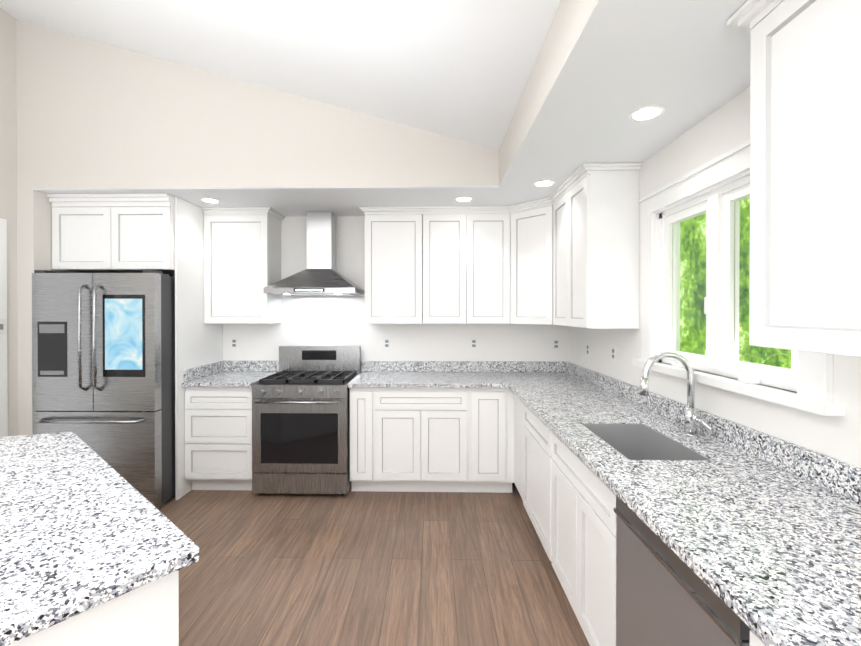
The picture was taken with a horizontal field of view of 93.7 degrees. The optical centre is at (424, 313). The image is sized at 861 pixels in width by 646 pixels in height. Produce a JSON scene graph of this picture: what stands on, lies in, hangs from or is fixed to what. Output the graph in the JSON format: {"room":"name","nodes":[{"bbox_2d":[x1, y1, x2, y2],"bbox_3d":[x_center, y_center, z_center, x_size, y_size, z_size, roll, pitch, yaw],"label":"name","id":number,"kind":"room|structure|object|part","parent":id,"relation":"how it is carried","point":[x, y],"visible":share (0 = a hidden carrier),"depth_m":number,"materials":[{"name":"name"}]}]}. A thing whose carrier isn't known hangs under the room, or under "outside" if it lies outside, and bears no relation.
{"room":"kitchen","nodes":[
{"label":"kitchen","id":0,"kind":"room"},
{"bbox_2d":[0,8,17,435],"bbox_3d":[-3.164,-0.457,0.689,0.120,3.900,6.470,0,0,1],"label":"wall","id":1,"kind":"structure","parent":0,"point":[8,146],"depth_m":2.98,"materials":[{"name":"paint"}]},
{"bbox_2d":[0,218,7,436],"bbox_3d":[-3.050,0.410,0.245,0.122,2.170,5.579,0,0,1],"label":"door frame","id":2,"kind":"structure","parent":1,"relation":"attached to","point":[3,345],"depth_m":2.92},
{"bbox_2d":[0,319,6,334],"bbox_3d":[-3.041,0.092,2.899,0.007,0.114,0.070,0,0,1],"label":"light switch","id":3,"kind":"object","parent":2,"relation":"attached to","point":[3,326],"visible":1,"depth_m":2.91,"materials":[{"name":"white plastic"}]},
{"bbox_2d":[17,189,78,435],"bbox_3d":[-2.988,0.269,3.479,0.124,2.420,0.890,0,0,1],"label":"wall pier","id":4,"kind":"object","parent":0,"point":[34,229],"visible":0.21,"depth_m":3.04,"materials":[{"name":"paint"}]},
{"bbox_2d":[16,19,498,188],"bbox_3d":[-1.248,-1.575,3.437,3.604,1.269,0.890,0,0,1],"label":"wall","id":5,"kind":"structure","parent":0,"point":[92,114],"depth_m":3.00,"materials":[{"name":"paint"}]},
{"bbox_2d":[0,0,560,149],"bbox_3d":[-1.371,-1.766,0.202,3.724,1.163,5.580,0,0,1],"label":"ceiling","id":6,"kind":"structure","parent":0,"point":[459,69],"depth_m":2.33,"materials":[{"name":"paint"}]},
{"bbox_2d":[34,186,557,216],"bbox_3d":[-0.784,-0.937,3.432,4.285,0.005,0.888,0,0,1],"label":"ceiling soffit","id":7,"kind":"structure","parent":0,"point":[303,201],"depth_m":3.21,"materials":[{"name":"paint"}]},
{"bbox_2d":[200,198,219,202],"bbox_3d":[-1.759,-0.931,3.315,0.150,0.005,0.150,0,0,1],"label":"recessed light","id":8,"kind":"object","parent":7,"relation":"attached to","point":[209,200],"visible":1,"depth_m":3.30,"materials":[{"name":"white plastic"}]},
{"bbox_2d":[455,196,472,201],"bbox_3d":[0.321,-0.931,3.275,0.150,0.005,0.150,0,0,1],"label":"recessed light","id":9,"kind":"object","parent":7,"relation":"attached to","point":[463,199],"visible":1,"depth_m":3.27,"materials":[{"name":"white plastic"}]},
{"bbox_2d":[159,483,589,645],"bbox_3d":[-0.899,1.523,0.715,4.649,0.060,6.590,0,0,1],"label":"floor","id":10,"kind":"structure","parent":0,"point":[363,568],"depth_m":2.32,"materials":[{"name":"brown wood"}]},
{"bbox_2d":[32,270,174,509],"bbox_3d":[-2.451,0.575,3.407,0.923,1.808,0.956,0,0,1],"label":"refrigerator","id":11,"kind":"object","parent":10,"relation":"on","point":[103,366],"visible":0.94,"depth_m":3.00,"materials":[{"name":"grey metal"}]},
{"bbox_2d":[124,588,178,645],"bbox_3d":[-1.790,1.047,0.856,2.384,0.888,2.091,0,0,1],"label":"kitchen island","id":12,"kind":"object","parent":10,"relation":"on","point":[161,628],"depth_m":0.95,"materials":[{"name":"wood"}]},
{"bbox_2d":[0,432,198,645],"bbox_3d":[-1.790,0.584,0.846,2.480,0.034,2.172,0,0,1],"label":"island countertop","id":13,"kind":"structure","parent":12,"relation":"on","point":[86,559],"depth_m":0.97,"materials":[{"name":"white stone"}]},
{"bbox_2d":[183,384,253,495],"bbox_3d":[-1.671,1.035,3.596,0.564,0.888,0.610,0,0,1],"label":"base cabinet","id":14,"kind":"object","parent":10,"relation":"on","point":[217,422],"depth_m":3.30,"materials":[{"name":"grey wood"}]},
{"bbox_2d":[183,372,276,387],"bbox_3d":[-1.671,0.571,3.576,0.566,0.036,0.645,0,0,1],"label":"countertop","id":15,"kind":"structure","parent":14,"relation":"on","point":[221,379],"depth_m":3.37,"materials":[{"name":"grey stone"}]},
{"bbox_2d":[252,346,360,494],"bbox_3d":[-0.999,0.893,3.527,0.764,1.172,0.700,0,0,1],"label":"range","id":16,"kind":"object","parent":10,"relation":"on","point":[301,421],"visible":1,"depth_m":3.24,"materials":[{"name":"silver metal"}]},
{"bbox_2d":[350,388,374,490],"bbox_3d":[-0.506,1.035,3.573,0.199,0.888,0.610,0,0,1],"label":"base cabinet","id":17,"kind":"object","parent":10,"relation":"on","point":[362,400],"depth_m":3.27,"materials":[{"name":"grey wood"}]},
{"bbox_2d":[375,388,470,491],"bbox_3d":[-0.021,1.035,3.564,0.772,0.888,0.610,0,0,1],"label":"base cabinet","id":18,"kind":"object","parent":10,"relation":"on","point":[423,435],"depth_m":3.27,"materials":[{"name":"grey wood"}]},
{"bbox_2d":[348,372,506,387],"bbox_3d":[0.034,0.571,3.543,1.284,0.036,0.645,0,0,1],"label":"countertop","id":19,"kind":"structure","parent":18,"relation":"on","point":[365,379],"depth_m":3.37,"materials":[{"name":"grey stone"}]},
{"bbox_2d":[471,388,510,492],"bbox_3d":[0.548,1.035,3.553,0.366,0.888,0.610,0,0,1],"label":"base cabinet","id":20,"kind":"object","parent":10,"relation":"on","point":[490,407],"depth_m":3.26,"materials":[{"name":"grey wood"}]},
{"bbox_2d":[511,392,518,492],"bbox_3d":[1.026,1.037,3.054,0.648,0.888,0.410,0,0,1],"label":"base cabinet","id":21,"kind":"object","parent":10,"relation":"on","point":[514,399],"depth_m":3.21,"materials":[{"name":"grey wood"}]},
{"bbox_2d":[519,400,678,595],"bbox_3d":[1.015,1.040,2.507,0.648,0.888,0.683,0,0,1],"label":"base cabinet","id":22,"kind":"object","parent":10,"relation":"on","point":[575,525],"depth_m":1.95,"materials":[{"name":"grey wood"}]},
{"bbox_2d":[499,372,860,645],"bbox_3d":[0.984,0.580,1.788,0.683,0.036,4.118,0,0,1],"label":"countertop","id":23,"kind":"structure","parent":22,"relation":"on","point":[782,550],"depth_m":1.12,"materials":[{"name":"white stone"}]},
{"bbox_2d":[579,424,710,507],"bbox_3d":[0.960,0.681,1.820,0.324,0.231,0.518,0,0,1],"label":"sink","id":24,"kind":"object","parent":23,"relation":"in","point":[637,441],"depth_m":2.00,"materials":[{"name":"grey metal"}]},
{"bbox_2d":[639,351,712,436],"bbox_3d":[1.133,0.367,1.828,0.269,0.388,0.161,0,0,1],"label":"faucet","id":25,"kind":"object","parent":23,"relation":"on","point":[692,419],"visible":1,"depth_m":1.86,"materials":[{"name":"silver metal"}]},
{"bbox_2d":[614,495,750,645],"bbox_3d":[0.977,1.049,1.112,0.654,0.884,0.564,0,0,1],"label":"dishwasher","id":26,"kind":"object","parent":10,"relation":"on","point":[666,595],"visible":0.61,"depth_m":1.13,"materials":[{"name":"silver metal"}]},
{"bbox_2d":[750,632,762,645],"bbox_3d":[0.978,1.050,0.569,0.648,0.888,0.506,0,0,1],"label":"base cabinet","id":27,"kind":"object","parent":10,"relation":"on","point":[753,642],"depth_m":0.81,"materials":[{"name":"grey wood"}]},
{"bbox_2d":[223,216,567,371],"bbox_3d":[-0.836,-0.473,3.939,4.649,3.900,0.120,0,0,1],"label":"wall","id":28,"kind":"structure","parent":0,"point":[322,320],"depth_m":3.88,"materials":[{"name":"paint"}]},
{"bbox_2d":[47,194,134,272],"bbox_3d":[-2.685,-0.642,3.534,0.473,0.582,0.740,0,0,1],"label":"upper cabinet","id":29,"kind":"object","parent":28,"relation":"attached to","point":[81,223],"depth_m":3.17,"materials":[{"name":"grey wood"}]},
{"bbox_2d":[111,193,202,279],"bbox_3d":[-2.213,-0.642,3.525,0.471,0.582,0.740,0,0,1],"label":"upper cabinet","id":30,"kind":"object","parent":28,"relation":"attached to","point":[163,232],"depth_m":3.17,"materials":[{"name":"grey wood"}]},
{"bbox_3d":[-1.966,0.273,3.554,0.018,2.411,0.698,0,0,1],"label":"cab fridge panel","id":31,"kind":"part","parent":30,"relation":"part of","materials":[{"name":"white wood"}]},
{"bbox_2d":[183,360,222,379],"bbox_3d":[-1.943,0.502,3.579,0.021,0.101,0.601,0,0,1],"label":"backsplash","id":32,"kind":"structure","parent":28,"relation":"attached to","point":[204,369],"depth_m":3.53,"materials":[{"name":"grey stone"}]},
{"bbox_2d":[231,337,237,348],"bbox_3d":[-1.838,0.282,3.898,0.070,0.114,0.007,0,0,1],"label":"electrical outlet","id":33,"kind":"object","parent":28,"relation":"attached to","point":[234,342],"visible":1,"depth_m":3.90,"materials":[{"name":"white plastic"}]},
{"bbox_2d":[203,208,282,323],"bbox_3d":[-1.667,-0.424,3.731,0.568,1.020,0.325,0,0,1],"label":"upper cabinet","id":34,"kind":"object","parent":28,"relation":"attached to","point":[242,246],"depth_m":3.58,"materials":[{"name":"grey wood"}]},
{"bbox_2d":[264,212,364,295],"bbox_3d":[-0.963,-0.551,3.628,0.770,0.764,0.500,0,0,1],"label":"range hood","id":35,"kind":"object","parent":28,"relation":"attached to","point":[320,275],"visible":1,"depth_m":3.67,"materials":[{"name":"silver metal"}]},
{"bbox_2d":[383,337,390,348],"bbox_3d":[-0.361,0.282,3.870,0.070,0.114,0.007,0,0,1],"label":"electrical outlet","id":36,"kind":"object","parent":28,"relation":"attached to","point":[386,342],"visible":1,"depth_m":3.87,"materials":[{"name":"white plastic"}]},
{"bbox_2d":[363,206,422,323],"bbox_3d":[-0.270,-0.424,3.704,0.511,1.020,0.325,0,0,1],"label":"upper cabinet","id":37,"kind":"object","parent":28,"relation":"attached to","point":[393,235],"depth_m":3.55,"materials":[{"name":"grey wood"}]},
{"bbox_2d":[223,361,566,371],"bbox_3d":[-0.303,0.501,3.861,3.289,0.101,0.022,0,0,1],"label":"backsplash","id":38,"kind":"structure","parent":28,"relation":"attached to","point":[228,366],"depth_m":3.84,"materials":[{"name":"grey stone"}]},
{"bbox_2d":[423,206,466,323],"bbox_3d":[0.177,-0.424,3.695,0.384,1.020,0.325,0,0,1],"label":"upper cabinet","id":39,"kind":"object","parent":28,"relation":"attached to","point":[444,227],"depth_m":3.54,"materials":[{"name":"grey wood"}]},
{"bbox_2d":[470,338,477,349],"bbox_3d":[0.471,0.282,3.854,0.070,0.114,0.007,0,0,1],"label":"electrical outlet","id":40,"kind":"object","parent":28,"relation":"attached to","point":[473,343],"visible":1,"depth_m":3.85,"materials":[{"name":"white plastic"}]},
{"bbox_2d":[467,206,510,323],"bbox_3d":[0.561,-0.424,3.688,0.383,1.020,0.325,0,0,1],"label":"upper cabinet","id":41,"kind":"object","parent":28,"relation":"attached to","point":[488,227],"depth_m":3.54,"materials":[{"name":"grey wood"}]},
{"bbox_2d":[507,200,550,324],"bbox_3d":[0.892,-0.407,3.381,0.290,0.982,0.291,0,0,1],"label":"upper cabinet","id":42,"kind":"object","parent":28,"relation":"attached to","point":[530,220],"depth_m":3.38,"materials":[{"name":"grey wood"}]},
{"bbox_2d":[552,338,559,349],"bbox_3d":[1.252,0.287,3.839,0.070,0.114,0.007,0,0,1],"label":"electrical outlet","id":43,"kind":"object","parent":28,"relation":"attached to","point":[555,343],"visible":1,"depth_m":3.84,"materials":[{"name":"white plastic"}]},
{"bbox_2d":[499,0,596,184],"bbox_3d":[0.902,-1.117,0.607,0.805,0.380,6.470,0,0,1],"label":"wall","id":44,"kind":"structure","parent":0,"point":[570,18],"depth_m":1.74,"materials":[{"name":"paint"}]},
{"bbox_2d":[499,0,750,186],"bbox_3d":[0.894,-0.921,0.164,0.804,0.005,5.582,0,0,1],"label":"ceiling","id":45,"kind":"structure","parent":0,"point":[685,64],"depth_m":1.62,"materials":[{"name":"paint"}]},
{"bbox_2d":[533,180,554,186],"bbox_3d":[0.853,-0.929,2.874,0.150,0.005,0.150,0,0,1],"label":"recessed light","id":46,"kind":"object","parent":45,"relation":"in","point":[543,183],"visible":1,"depth_m":2.87,"materials":[{"name":"white plastic"}]},
{"bbox_2d":[628,105,664,120],"bbox_3d":[1.024,-0.924,1.861,0.150,0.005,0.150,0,0,1],"label":"recessed light","id":47,"kind":"object","parent":45,"relation":"in","point":[648,112],"visible":1,"depth_m":1.85,"materials":[{"name":"white plastic"}]},
{"bbox_2d":[568,87,860,467],"bbox_3d":[1.374,0.093,0.604,0.140,2.800,6.470,0,0,1],"label":"wall","id":48,"kind":"structure","parent":0,"point":[725,128],"depth_m":1.82,"materials":[{"name":"paint"}]},
{"bbox_2d":[537,196,550,199],"bbox_3d":[1.055,-0.423,3.537,0.608,1.020,0.608,0,0,1],"label":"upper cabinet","id":49,"kind":"object","parent":48,"relation":"attached to","point":[547,198],"depth_m":3.23,"materials":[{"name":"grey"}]},
{"bbox_2d":[551,184,566,325],"bbox_3d":[1.187,-0.421,3.051,0.325,1.020,0.355,0,0,1],"label":"upper cabinet","id":50,"kind":"object","parent":48,"relation":"attached to","point":[558,199],"depth_m":3.13,"materials":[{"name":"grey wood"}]},
{"bbox_2d":[586,342,589,356],"bbox_3d":[1.353,0.295,3.341,0.007,0.114,0.070,0,0,1],"label":"electrical outlet","id":51,"kind":"object","parent":48,"relation":"attached to","point":[588,349],"visible":1,"depth_m":3.32,"materials":[{"name":"white plastic"}]},
{"bbox_2d":[563,163,642,328],"bbox_3d":[1.181,-0.419,2.696,0.325,1.020,0.356,0,0,1],"label":"upper cabinet","id":52,"kind":"object","parent":48,"relation":"attached to","point":[601,278],"depth_m":2.52,"materials":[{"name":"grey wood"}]},
{"bbox_2d":[611,345,615,361],"bbox_3d":[1.344,0.282,2.871,0.007,0.114,0.070,0,0,1],"label":"electrical outlet","id":53,"kind":"object","parent":48,"relation":"attached to","point":[613,353],"visible":1,"depth_m":2.87,"materials":[{"name":"white plastic"}]},
{"bbox_2d":[567,361,860,503],"bbox_3d":[1.314,0.511,1.781,0.022,0.101,4.118,0,0,1],"label":"backsplash","id":54,"kind":"structure","parent":48,"relation":"attached to","point":[844,478],"depth_m":1.58,"materials":[{"name":"grey stone"}]},
{"bbox_2d":[632,140,843,415],"bbox_3d":[1.368,-0.189,1.875,0.201,1.011,1.224,0,0,1],"label":"window unit","id":55,"kind":"structure","parent":48,"relation":"in","point":[807,377],"depth_m":1.85,"materials":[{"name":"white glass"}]},
{"bbox_2d":[743,0,860,356],"bbox_3d":[1.148,-0.410,0.997,0.325,1.020,0.460,0,0,1],"label":"upper cabinet","id":56,"kind":"object","parent":48,"relation":"attached to","point":[805,60],"depth_m":1.05,"materials":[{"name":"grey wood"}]},
{"label":"outside","id":57,"kind":"structure","parent":0,"visible":0},
{"bbox_2d":[680,197,790,368],"bbox_3d":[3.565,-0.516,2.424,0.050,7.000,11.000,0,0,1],"label":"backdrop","id":58,"kind":"structure","parent":57,"point":[686,261],"depth_m":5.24,"materials":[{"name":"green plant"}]}
]}

